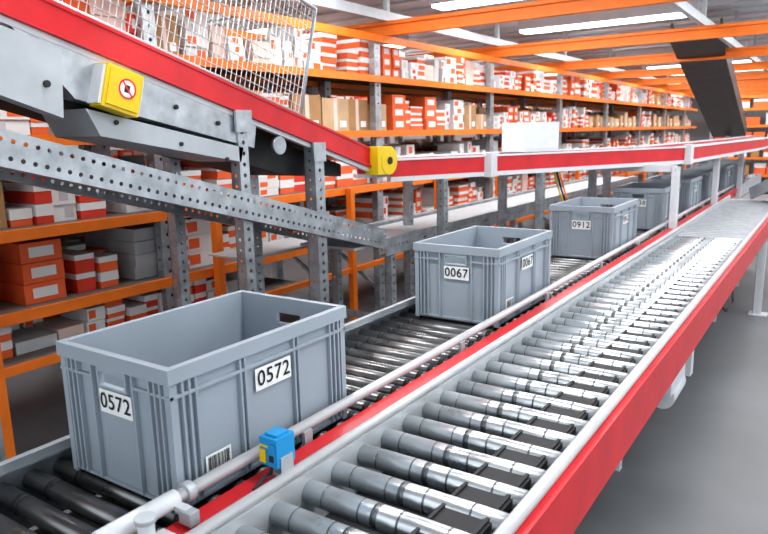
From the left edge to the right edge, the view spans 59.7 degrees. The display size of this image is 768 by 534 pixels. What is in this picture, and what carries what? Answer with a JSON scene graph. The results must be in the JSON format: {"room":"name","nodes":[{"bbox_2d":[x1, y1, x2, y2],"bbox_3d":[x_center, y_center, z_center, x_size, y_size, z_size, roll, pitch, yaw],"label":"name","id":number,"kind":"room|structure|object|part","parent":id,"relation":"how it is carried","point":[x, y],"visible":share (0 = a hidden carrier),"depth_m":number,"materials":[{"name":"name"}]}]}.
{"room":"distribution center","nodes":[
{"label":"distribution center","id":0,"kind":"room"},
{"bbox_2d":[50,134,498,152],"bbox_3d":[-1.995,-3.468,12.932,0.150,5.000,28.000,6,13,33],"label":"wall","id":1,"kind":"structure","parent":0,"point":[457,137],"depth_m":16.70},
{"bbox_2d":[5,175,767,533],"bbox_3d":[5.600,-0.150,8.439,18.000,0.100,28.000,6,13,33],"label":"floor","id":2,"kind":"structure","parent":0,"point":[698,464],"depth_m":3.57,"materials":[{"name":"concrete"}]},
{"bbox_2d":[0,0,396,307],"bbox_3d":[-1.200,-0.211,2.797,0.655,2.507,3.684,6,13,33],"label":"conveyor","id":3,"kind":"object","parent":2,"relation":"on","point":[91,81],"visible":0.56,"depth_m":2.78,"materials":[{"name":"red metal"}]},
{"bbox_2d":[53,0,316,114],"bbox_3d":[-0.900,-1.162,2.680,0.020,1.083,1.977,6,13,33],"label":"guard","id":4,"kind":"object","parent":3,"relation":"attached to","point":[314,9],"visible":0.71,"depth_m":3.07,"materials":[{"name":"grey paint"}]},
{"bbox_2d":[0,128,636,461],"bbox_3d":[0.391,-0.492,5.392,0.835,1.983,9.831,6,13,33],"label":"conveyor","id":5,"kind":"object","parent":2,"relation":"on","point":[16,157],"visible":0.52,"depth_m":3.30,"materials":[{"name":"metal"}]},
{"bbox_2d":[36,13,656,362],"bbox_3d":[1.870,-1.709,10.353,0.680,2.380,20.500,6,13,33],"label":"storage rack","id":6,"kind":"object","parent":2,"relation":"on","point":[278,266],"visible":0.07,"depth_m":7.41,"materials":[{"name":"metal"}]},
{"bbox_2d":[52,109,658,243],"bbox_3d":[1.835,-2.079,10.336,0.646,1.613,20.376,6,13,33],"label":"cartons","id":7,"kind":"object","parent":6,"relation":"in","point":[426,146],"visible":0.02,"depth_m":8.07,"materials":[{"name":"cardboard"}]},
{"bbox_2d":[0,0,697,459],"bbox_3d":[2.476,-1.643,9.952,0.760,2.380,20.500,6,13,33],"label":"storage rack","id":8,"kind":"object","parent":2,"relation":"on","point":[11,313],"visible":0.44,"depth_m":5.17,"materials":[{"name":"metal"}]},
{"bbox_2d":[0,270,260,359],"bbox_3d":[-2.178,0.358,3.421,0.640,0.193,3.818,6,13,33],"label":"cartons","id":9,"kind":"object","parent":8,"relation":"in","point":[22,338],"visible":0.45,"depth_m":3.78},
{"bbox_2d":[0,0,691,305],"bbox_3d":[2.375,-2.006,9.906,0.642,1.613,20.250,6,13,33],"label":"cartons","id":10,"kind":"object","parent":8,"relation":"in","point":[33,271],"visible":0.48,"depth_m":5.01,"materials":[{"name":"cardboard"}]},
{"bbox_2d":[124,93,596,149],"bbox_3d":[0.582,-2.082,12.386,0.680,2.380,22.500,6,13,33],"label":"storage rack","id":11,"kind":"object","parent":2,"relation":"on","point":[360,139],"visible":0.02,"depth_m":12.91,"materials":[{"name":"metal"}]},
{"bbox_2d":[0,91,601,169],"bbox_3d":[0.529,-2.213,12.378,0.644,2.083,22.290,6,13,33],"label":"cartons","id":12,"kind":"object","parent":11,"relation":"in","point":[114,153],"visible":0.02,"depth_m":10.48,"materials":[{"name":"cardboard"}]},
{"bbox_2d":[0,173,761,533],"bbox_3d":[2.366,-0.079,5.993,0.590,0.852,13.600,6,13,33],"label":"conveyor","id":13,"kind":"object","parent":2,"relation":"on","point":[388,348],"visible":0.15,"depth_m":1.89,"materials":[{"name":"metal"}]},
{"bbox_2d":[55,290,346,514],"bbox_3d":[-0.438,0.305,1.753,0.406,0.332,0.606,6,13,33],"label":"plastic crate","id":14,"kind":"object","parent":13,"relation":"on","point":[156,403],"visible":0.95,"depth_m":1.58,"materials":[{"name":"grey plastic"}]},
{"bbox_2d":[413,226,552,327],"bbox_3d":[0.467,0.023,3.075,0.406,0.332,0.606,6,13,33],"label":"plastic crate","id":15,"kind":"object","parent":13,"relation":"on","point":[468,275],"visible":0.91,"depth_m":2.88,"materials":[{"name":"grey plastic"}]},
{"bbox_2d":[549,197,638,260],"bbox_3d":[1.391,-0.265,4.424,0.406,0.332,0.606,6,13,33],"label":"plastic crate","id":16,"kind":"object","parent":13,"relation":"on","point":[582,228],"visible":0.95,"depth_m":4.22,"materials":[{"name":"grey plastic"}]},
{"bbox_2d":[612,182,680,230],"bbox_3d":[2.189,-0.513,5.590,0.406,0.332,0.606,6,13,33],"label":"plastic crate","id":17,"kind":"object","parent":13,"relation":"on","point":[653,206],"visible":0.59,"depth_m":5.33,"materials":[{"name":"grey plastic"}]},
{"bbox_2d":[645,175,702,215],"bbox_3d":[2.801,-0.704,6.484,0.406,0.332,0.606,6,13,33],"label":"plastic crate","id":18,"kind":"object","parent":13,"relation":"on","point":[690,188],"visible":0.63,"depth_m":6.25,"materials":[{"name":"grey plastic"}]},
{"bbox_2d":[669,169,715,203],"bbox_3d":[3.413,-0.895,7.378,0.406,0.332,0.606,6,13,33],"label":"plastic crate","id":19,"kind":"object","parent":13,"relation":"on","point":[706,184],"visible":0.3,"depth_m":7.07,"materials":[{"name":"grey plastic"}]},
{"bbox_2d":[690,164,733,193],"bbox_3d":[4.081,-1.103,8.353,0.406,0.332,0.606,6,13,33],"label":"plastic crate","id":20,"kind":"object","parent":13,"relation":"on","point":[725,174],"visible":0.48,"depth_m":8.10,"materials":[{"name":"grey plastic"}]},
{"bbox_2d":[708,159,745,185],"bbox_3d":[4.832,-1.337,9.450,0.406,0.332,0.606,6,13,33],"label":"plastic crate","id":21,"kind":"object","parent":13,"relation":"on","point":[722,161],"visible":0.27,"depth_m":9.16,"materials":[{"name":"grey plastic"}]},
{"bbox_2d":[91,188,767,533],"bbox_3d":[1.917,0.260,4.281,0.714,0.870,10.200,6,13,33],"label":"conveyor","id":22,"kind":"object","parent":2,"relation":"on","point":[521,430],"depth_m":1.87,"materials":[{"name":"silver metal"}]},
{"bbox_3d":[-0.447,0.490,1.309,0.096,0.064,0.220,6,13,33],"label":"reflector bracket","id":23,"kind":"part","parent":22,"relation":"part of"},
{"bbox_2d":[252,426,294,490],"bbox_3d":[-0.260,0.425,1.493,0.057,0.099,0.132,6,13,33],"label":"sensor","id":24,"kind":"object","parent":22,"relation":"on","point":[277,445],"visible":1,"depth_m":1.50,"materials":[{"name":"blue plastic"}]},
{"bbox_2d":[354,122,767,299],"bbox_3d":[3.500,-0.803,7.526,1.452,1.627,9.646,9,15,42],"label":"conveyor","id":25,"kind":"object","parent":2,"relation":"on","point":[527,147],"visible":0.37,"depth_m":4.90,"materials":[{"name":"red metal"}]},
{"bbox_2d":[670,18,746,158],"bbox_3d":[5.091,-2.001,10.362,0.560,2.807,5.273,6,13,31],"label":"chute","id":26,"kind":"object","parent":2,"relation":"on","point":[713,84],"visible":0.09,"depth_m":9.60,"materials":[{"name":"brown dark painted sheet steel"}]},
{"bbox_2d":[707,94,767,176],"bbox_3d":[12.557,-3.200,16.673,8.040,2.380,0.680,6,13,33],"label":"storage rack","id":27,"kind":"object","parent":2,"relation":"on","point":[764,95],"visible":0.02,"depth_m":17.96,"materials":[{"name":"metal"}]},
{"bbox_2d":[715,97,767,174],"bbox_3d":[12.509,-3.309,16.584,7.764,2.070,0.384,6,13,33],"label":"cartons","id":28,"kind":"object","parent":27,"relation":"in","point":[759,168],"visible":0.31,"depth_m":18.03,"materials":[{"name":"brown cardboard"}]},
{"bbox_2d":[749,179,767,198],"bbox_3d":[4.305,-0.627,6.086,0.550,1.806,2.280,-3,11,-6],"label":"conveyor","id":29,"kind":"object","parent":2,"relation":"on","point":[761,188],"visible":1,"depth_m":7.00,"materials":[{"name":"grey metal"}]},
{"bbox_2d":[125,0,767,85],"bbox_3d":[3.542,-3.725,10.932,11.200,0.125,25.000,6,13,33],"label":"ceiling","id":30,"kind":"structure","parent":0,"point":[749,10],"depth_m":9.01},
{"bbox_2d":[215,20,280,33],"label":"fluorescent light","id":31,"kind":"object","parent":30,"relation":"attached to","point":[235,27],"depth_m":8.08,"materials":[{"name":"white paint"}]},
{"bbox_2d":[282,13,307,19],"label":"fluorescent light","id":32,"kind":"object","parent":30,"relation":"attached to","point":[293,14],"depth_m":7.76,"materials":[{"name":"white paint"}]},
{"bbox_2d":[380,43,402,47],"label":"fluorescent light","id":33,"kind":"object","parent":30,"relation":"attached to","point":[381,44],"depth_m":9.67,"materials":[{"name":"white paint"}]},
{"bbox_2d":[391,35,407,39],"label":"fluorescent light","id":34,"kind":"object","parent":30,"relation":"attached to","point":[398,36],"depth_m":9.59,"materials":[{"name":"white paint"}]},
{"bbox_2d":[115,0,767,97],"bbox_3d":[3.550,-3.391,10.998,11.000,0.554,24.800,6,13,33],"label":"beams","id":35,"kind":"structure","parent":30,"relation":"attached to","point":[392,24],"depth_m":6.69,"materials":[{"name":"orange metal"}]},
{"bbox_2d":[616,47,673,56],"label":"fluorescent light","id":36,"kind":"object","parent":35,"relation":"attached to","point":[649,51],"depth_m":11.95,"materials":[{"name":"white paint"}]},
{"bbox_2d":[646,62,680,68],"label":"fluorescent light","id":37,"kind":"object","parent":35,"relation":"attached to","point":[677,64],"depth_m":13.95,"materials":[{"name":"white paint"}]},
{"bbox_2d":[732,57,750,62],"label":"fluorescent light","id":38,"kind":"object","parent":35,"relation":"attached to","point":[735,60],"depth_m":13.15,"materials":[{"name":"white paint"}]},
{"bbox_2d":[738,41,747,46],"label":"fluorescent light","id":39,"kind":"object","parent":35,"relation":"attached to","point":[744,43],"depth_m":11.10,"materials":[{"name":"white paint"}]},
{"bbox_2d":[429,0,516,10],"bbox_3d":[1.400,-2.607,6.238,2.100,0.149,0.260,6,13,33],"label":"fluorescent light","id":40,"kind":"object","parent":30,"relation":"attached to","point":[443,5],"visible":1,"depth_m":6.62,"materials":[{"name":"white paint"}]},
{"bbox_2d":[479,60,527,66],"bbox_3d":[1.944,-4.136,13.907,2.100,0.149,0.260,6,13,33],"label":"fluorescent light","id":41,"kind":"object","parent":30,"relation":"attached to","point":[524,61],"visible":0.07,"depth_m":13.49,"materials":[{"name":"white paint"}]},
{"bbox_2d":[518,0,700,33],"bbox_3d":[2.651,-2.997,8.067,2.100,0.149,0.260,6,13,33],"label":"fluorescent light","id":42,"kind":"object","parent":30,"relation":"attached to","point":[660,11],"visible":0.7,"depth_m":7.97,"materials":[{"name":"white paint"}]},
{"bbox_2d":[735,70,765,72],"bbox_3d":[9.022,-4.981,17.372,2.100,0.149,0.260,6,13,33],"label":"fluorescent light","id":43,"kind":"object","parent":30,"relation":"attached to","point":[754,70],"visible":0.02,"depth_m":17.03,"materials":[{"name":"white paint"}]},
{"bbox_2d":[567,79,767,175],"bbox_3d":[13.374,-5.090,19.383,18.000,5.000,0.150,6,13,33],"label":"wall","id":44,"kind":"structure","parent":0,"point":[701,132],"depth_m":21.61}
]}

